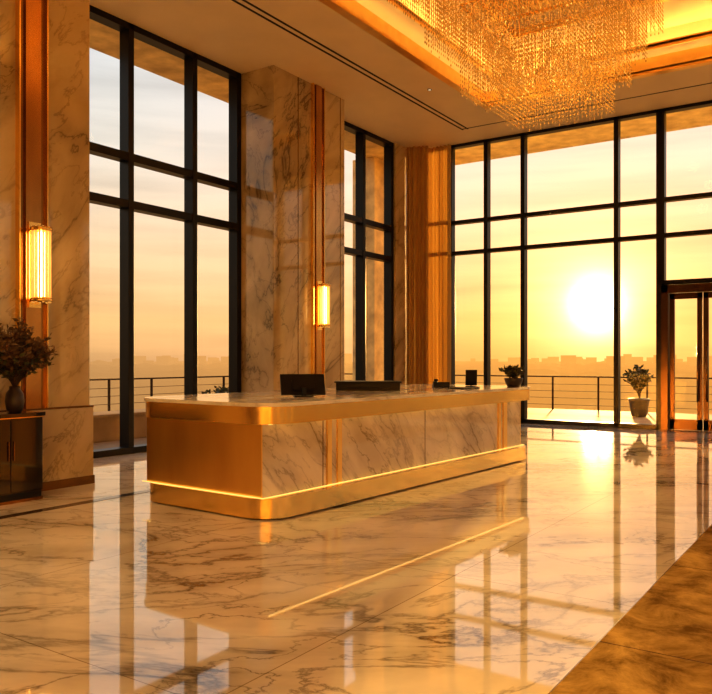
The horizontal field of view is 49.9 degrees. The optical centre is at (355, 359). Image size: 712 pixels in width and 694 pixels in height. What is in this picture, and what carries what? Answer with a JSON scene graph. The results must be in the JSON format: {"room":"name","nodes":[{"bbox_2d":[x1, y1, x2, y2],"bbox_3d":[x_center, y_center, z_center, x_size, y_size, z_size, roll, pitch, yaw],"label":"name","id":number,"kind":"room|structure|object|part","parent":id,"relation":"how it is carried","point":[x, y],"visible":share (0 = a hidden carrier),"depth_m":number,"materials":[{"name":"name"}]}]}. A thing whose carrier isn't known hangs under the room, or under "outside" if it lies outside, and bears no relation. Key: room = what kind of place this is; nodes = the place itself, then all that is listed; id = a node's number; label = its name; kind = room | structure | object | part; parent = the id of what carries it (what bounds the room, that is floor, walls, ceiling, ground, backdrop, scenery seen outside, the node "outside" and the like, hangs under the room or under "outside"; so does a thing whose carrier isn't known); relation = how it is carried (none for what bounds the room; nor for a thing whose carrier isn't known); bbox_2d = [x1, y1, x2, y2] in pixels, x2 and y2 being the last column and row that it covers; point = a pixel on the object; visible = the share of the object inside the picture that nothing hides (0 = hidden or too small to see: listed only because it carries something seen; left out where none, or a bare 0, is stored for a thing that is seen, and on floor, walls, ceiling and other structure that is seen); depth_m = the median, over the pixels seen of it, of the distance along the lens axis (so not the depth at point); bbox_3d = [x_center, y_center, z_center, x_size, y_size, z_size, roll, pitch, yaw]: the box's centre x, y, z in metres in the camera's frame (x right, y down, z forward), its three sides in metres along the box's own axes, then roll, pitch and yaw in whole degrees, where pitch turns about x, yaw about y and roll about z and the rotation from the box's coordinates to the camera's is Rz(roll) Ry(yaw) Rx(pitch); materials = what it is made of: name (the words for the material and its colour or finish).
{"room":"lobby","nodes":[
{"label":"lobby","id":0,"kind":"room"},
{"bbox_2d":[0,0,94,490],"bbox_3d":[-7.447,-1.950,4.983,2.280,6.900,11.965,0,0,34],"label":"wall","id":1,"kind":"structure","parent":0,"point":[44,44],"depth_m":8.89,"materials":[{"name":"stone"}]},
{"bbox_2d":[28,222,52,307],"bbox_3d":[-3.526,-1.070,8.562,0.255,0.960,0.240,0,0,34],"label":"wall sconce","id":2,"kind":"object","parent":1,"relation":"attached to","point":[39,237],"visible":1,"depth_m":8.50,"materials":[{"name":"brown metal"}]},
{"bbox_2d":[241,65,343,391],"bbox_3d":[-1.277,-1.950,15.213,1.110,6.900,2.330,0,0,34],"label":"marble column","id":3,"kind":"structure","parent":0,"point":[292,128],"depth_m":14.44,"materials":[{"name":"beige stone"}]},
{"bbox_2d":[317,281,330,329],"bbox_3d":[-0.621,-1.070,14.983,0.255,0.960,0.240,0,0,34],"label":"wall sconce","id":4,"kind":"object","parent":3,"relation":"attached to","point":[321,288],"visible":1,"depth_m":14.91,"materials":[{"name":"glass"}]},
{"bbox_2d":[0,423,711,693],"bbox_3d":[2.336,1.560,5.358,18.100,0.120,23.500,0,0,34],"label":"floor","id":5,"kind":"structure","parent":0,"point":[501,579],"depth_m":5.23,"materials":[{"name":"stone"}]},
{"bbox_2d":[0,410,44,505],"bbox_3d":[-3.940,1.030,7.768,0.414,0.940,1.500,0,0,34],"label":"base cabinet","id":6,"kind":"object","parent":5,"relation":"on","point":[21,433],"visible":1,"depth_m":8.05,"materials":[{"name":"black paint"}]},
{"bbox_2d":[0,316,57,412],"bbox_3d":[-3.531,0.034,8.117,0.681,1.051,0.945,0,0,34],"label":"flower vase","id":7,"kind":"object","parent":6,"relation":"on","point":[16,358],"visible":1,"depth_m":8.11,"materials":[{"name":"ceramic"}]},
{"bbox_2d":[89,5,240,457],"bbox_3d":[-3.593,-1.950,12.475,0.240,6.900,4.830,0,0,34],"label":"frame","id":8,"kind":"object","parent":5,"relation":"on","point":[126,156],"visible":0.62,"depth_m":13.41,"materials":[{"name":"metal"}]},
{"bbox_2d":[0,423,522,518],"bbox_3d":[-2.571,1.498,8.474,0.120,0.003,23.200,0,0,34],"label":"trim","id":9,"kind":"structure","parent":5,"relation":"on","point":[143,491],"depth_m":7.92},
{"bbox_2d":[142,384,529,518],"bbox_3d":[0.186,0.950,9.950,2.050,1.100,5.960,0,0,37],"label":"reception desk","id":10,"kind":"object","parent":5,"relation":"on","point":[258,454],"visible":0.98,"depth_m":7.96,"materials":[{"name":"brown metal"}]},
{"bbox_2d":[280,374,325,396],"bbox_3d":[-0.575,0.278,8.358,0.490,0.245,0.210,0,0,-14],"label":"computer monitor","id":11,"kind":"object","parent":10,"relation":"on","point":[297,385],"visible":0.98,"depth_m":8.38,"materials":[{"name":"black paint"}]},
{"bbox_2d":[144,384,529,406],"bbox_3d":[0.186,0.417,9.950,2.050,0.035,5.960,0,0,37],"label":"countertop","id":12,"kind":"structure","parent":10,"relation":"on","point":[258,398],"depth_m":8.38,"materials":[{"name":"stone"}]},
{"bbox_2d":[334,381,401,390],"bbox_3d":[0.162,0.340,10.172,0.880,0.120,0.440,0,0,2],"label":"printer","id":13,"kind":"object","parent":10,"relation":"on","point":[340,385],"visible":1,"depth_m":10.01,"materials":[{"name":"black plastic"}]},
{"bbox_2d":[432,379,449,386],"bbox_3d":[1.248,0.338,11.270,0.240,0.124,0.210,0,0,-1],"label":"desk telephone","id":14,"kind":"object","parent":10,"relation":"on","point":[436,383],"visible":0.98,"depth_m":11.17,"materials":[{"name":"black paint"}]},
{"bbox_2d":[448,386,479,388],"bbox_3d":[1.523,0.387,10.783,0.260,0.026,0.400,0,0,44],"label":"book","id":15,"kind":"object","parent":10,"relation":"on","point":[452,387],"visible":0.98,"depth_m":10.71,"materials":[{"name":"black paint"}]},
{"bbox_2d":[465,370,476,385],"bbox_3d":[1.720,0.273,11.430,0.170,0.253,0.128,0,0,4],"label":"tablet stand","id":16,"kind":"object","parent":10,"relation":"on","point":[471,375],"visible":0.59,"depth_m":11.40,"materials":[{"name":"black plastic"}]},
{"bbox_2d":[499,364,525,386],"bbox_3d":[2.337,0.230,11.444,0.408,0.340,0.376,0,0,20],"label":"potted plant","id":17,"kind":"object","parent":10,"relation":"on","point":[512,371],"visible":1,"depth_m":11.34,"materials":[{"name":"green plant"}]},
{"bbox_3d":[2.355,0.335,11.429,0.280,0.130,0.280,0,0,34],"label":"pot","id":18,"kind":"part","parent":17,"relation":"part of","materials":[{"name":"ceramic"}]},
{"bbox_2d":[344,121,393,380],"bbox_3d":[-0.051,-1.950,17.745,0.240,6.900,3.250,0,0,34],"label":"frame","id":19,"kind":"object","parent":5,"relation":"on","point":[360,221],"visible":0.3,"depth_m":18.00,"materials":[{"name":"metal"}]},
{"bbox_2d":[451,109,660,429],"bbox_3d":[4.090,-1.950,18.215,6.070,6.900,0.200,0,0,34],"label":"frame","id":20,"kind":"object","parent":5,"relation":"on","point":[617,205],"visible":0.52,"depth_m":17.89,"materials":[{"name":"metal"}]},
{"bbox_2d":[548,524,711,693],"bbox_3d":[3.755,1.498,2.898,5.400,0.004,21.000,0,0,34],"label":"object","id":21,"kind":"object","parent":5,"relation":"on","point":[662,644],"depth_m":4.02,"materials":[{"name":"brown stone"}]},
{"bbox_2d":[661,283,711,431],"bbox_3d":[7.278,-0.050,16.049,1.620,3.100,0.280,0,0,34],"label":"door","id":22,"kind":"structure","parent":5,"relation":"on","point":[666,290],"depth_m":16.33,"materials":[{"name":"brown metal"}]},
{"bbox_2d":[669,292,702,430],"bbox_3d":[6.986,0.030,16.215,0.650,2.900,0.150,0,0,34],"label":"leaf","id":23,"kind":"object","parent":22,"relation":"attached to","point":[681,424],"visible":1,"depth_m":16.21,"materials":[{"name":"brown metal"}]},
{"bbox_2d":[660,100,711,284],"bbox_3d":[7.289,-3.505,16.065,1.700,3.790,0.200,0,0,34],"label":"window frame","id":24,"kind":"structure","parent":22,"relation":"on","point":[664,111],"depth_m":16.39,"materials":[{"name":"metal"}]},
{"bbox_2d":[703,292,711,430],"bbox_3d":[7.542,0.030,15.841,0.650,2.900,0.150,0,0,34],"label":"leaf","id":25,"kind":"object","parent":22,"relation":"attached to","point":[707,424],"visible":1,"depth_m":15.99,"materials":[{"name":"brown metal"}]},
{"bbox_2d":[89,0,711,148],"bbox_3d":[2.536,-5.865,5.163,18.350,0.970,23.400,0,0,34],"label":"ceiling","id":26,"kind":"structure","parent":0,"point":[377,36],"depth_m":14.05,"materials":[{"name":"paint"}]},
{"bbox_2d":[407,146,428,383],"bbox_3d":[1.552,-1.945,19.257,0.544,6.850,0.158,0,0,9],"label":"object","id":27,"kind":"object","parent":26,"relation":"hanging from","point":[417,157],"visible":0.85,"depth_m":19.25,"materials":[{"name":"brown wood"}]},
{"bbox_2d":[428,144,450,383],"bbox_3d":[1.978,-1.945,19.331,0.922,6.850,0.252,0,0,34],"label":"curtain","id":28,"kind":"object","parent":26,"relation":"hanging from","point":[439,158],"visible":0.65,"depth_m":19.22,"materials":[{"name":"brown fabric"}]},
{"bbox_2d":[232,0,710,129],"bbox_3d":[3.171,-5.399,4.676,15.952,0.005,21.300,0,0,34],"label":"trim","id":29,"kind":"structure","parent":26,"relation":"attached to","point":[235,1],"depth_m":14.31,"materials":[{"name":"gold metal"}]},
{"bbox_2d":[387,0,663,130],"bbox_3d":[2.405,-4.969,10.974,2.850,2.402,5.100,0,0,34],"label":"chandelier","id":30,"kind":"object","parent":26,"relation":"hanging from","point":[501,11],"visible":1,"depth_m":11.35,"materials":[{"name":"gold metal"}]},
{"bbox_3d":[2.405,-5.610,10.974,2.850,1.120,5.100,0,0,34],"label":"frame","id":31,"kind":"part","parent":30,"relation":"part of","materials":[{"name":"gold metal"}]},
{"bbox_2d":[394,143,406,384],"bbox_3d":[1.181,-1.950,19.598,0.300,6.900,1.150,0,0,34],"label":"wall","id":32,"kind":"structure","parent":0,"point":[400,152],"depth_m":19.23,"materials":[{"name":"stone"}]},
{"bbox_2d":[89,19,711,164],"bbox_3d":[3.169,-5.850,5.792,21.200,0.900,25.150,0,0,34],"label":"roof overhang","id":33,"kind":"object","parent":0,"point":[104,39],"visible":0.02,"depth_m":17.32,"materials":[{"name":"stone"}]},
{"bbox_2d":[628,398,649,416],"bbox_3d":[7.605,1.280,20.552,0.560,0.500,0.560,0,0,34],"label":"pot","id":34,"kind":"object","parent":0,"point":[638,406],"depth_m":20.37,"materials":[{"name":"ceramic"}]},
{"label":"outside","id":35,"kind":"structure","parent":0,"visible":0},
{"bbox_2d":[89,354,711,413],"bbox_3d":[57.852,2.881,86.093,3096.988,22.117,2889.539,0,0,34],"label":"landscape","id":36,"kind":"structure","parent":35,"point":[570,365],"depth_m":329.42,"materials":[{"name":"orange"}]},
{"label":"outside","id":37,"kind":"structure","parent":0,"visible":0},
{"bbox_2d":[93,408,711,449],"bbox_3d":[2.220,2.115,7.785,29.000,1.170,31.400,0,0,34],"label":"terrace","id":38,"kind":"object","parent":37,"point":[532,413],"visible":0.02,"depth_m":20.72,"materials":[{"name":"stone"}]},
{"bbox_2d":[93,410,119,442],"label":"planter","id":39,"kind":"object","parent":38,"relation":"on","point":[106,425],"depth_m":14.38,"materials":[{"name":"stone"}]},
{"bbox_2d":[134,409,146,437],"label":"planter","id":40,"kind":"object","parent":38,"relation":"on","point":[140,419],"depth_m":15.04,"materials":[{"name":"stone"}]},
{"bbox_2d":[89,376,228,410],"bbox_3d":[-9.288,1.010,15.940,0.060,1.040,30.140,0,0,34],"label":"terrace railing","id":41,"kind":"object","parent":38,"relation":"on","point":[151,379],"visible":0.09,"depth_m":21.27,"materials":[{"name":"black metal"}]},
{"bbox_2d":[199,385,228,393],"label":"shrub","id":42,"kind":"object","parent":38,"relation":"on","point":[223,390],"depth_m":17.14,"materials":[{"name":"plant"}]},
{"bbox_2d":[353,157,383,380],"bbox_3d":[0.423,-1.935,20.800,0.700,6.910,0.800,0,0,34],"label":"column","id":43,"kind":"structure","parent":38,"relation":"on","point":[374,166],"depth_m":20.40,"materials":[{"name":"stone"}]},
{"bbox_2d":[344,373,711,410],"bbox_3d":[10.767,1.010,20.596,28.140,1.040,0.060,0,0,34],"label":"terrace railing","id":44,"kind":"object","parent":38,"relation":"on","point":[597,377],"visible":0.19,"depth_m":23.07,"materials":[{"name":"black metal"}]},
{"bbox_2d":[622,364,653,416],"bbox_3d":[7.542,0.819,20.556,0.795,1.422,0.846,0,0,34],"label":"potted shrub","id":45,"kind":"object","parent":38,"relation":"on","point":[639,378],"visible":1,"depth_m":20.43,"materials":[{"name":"green plant"}]}
]}

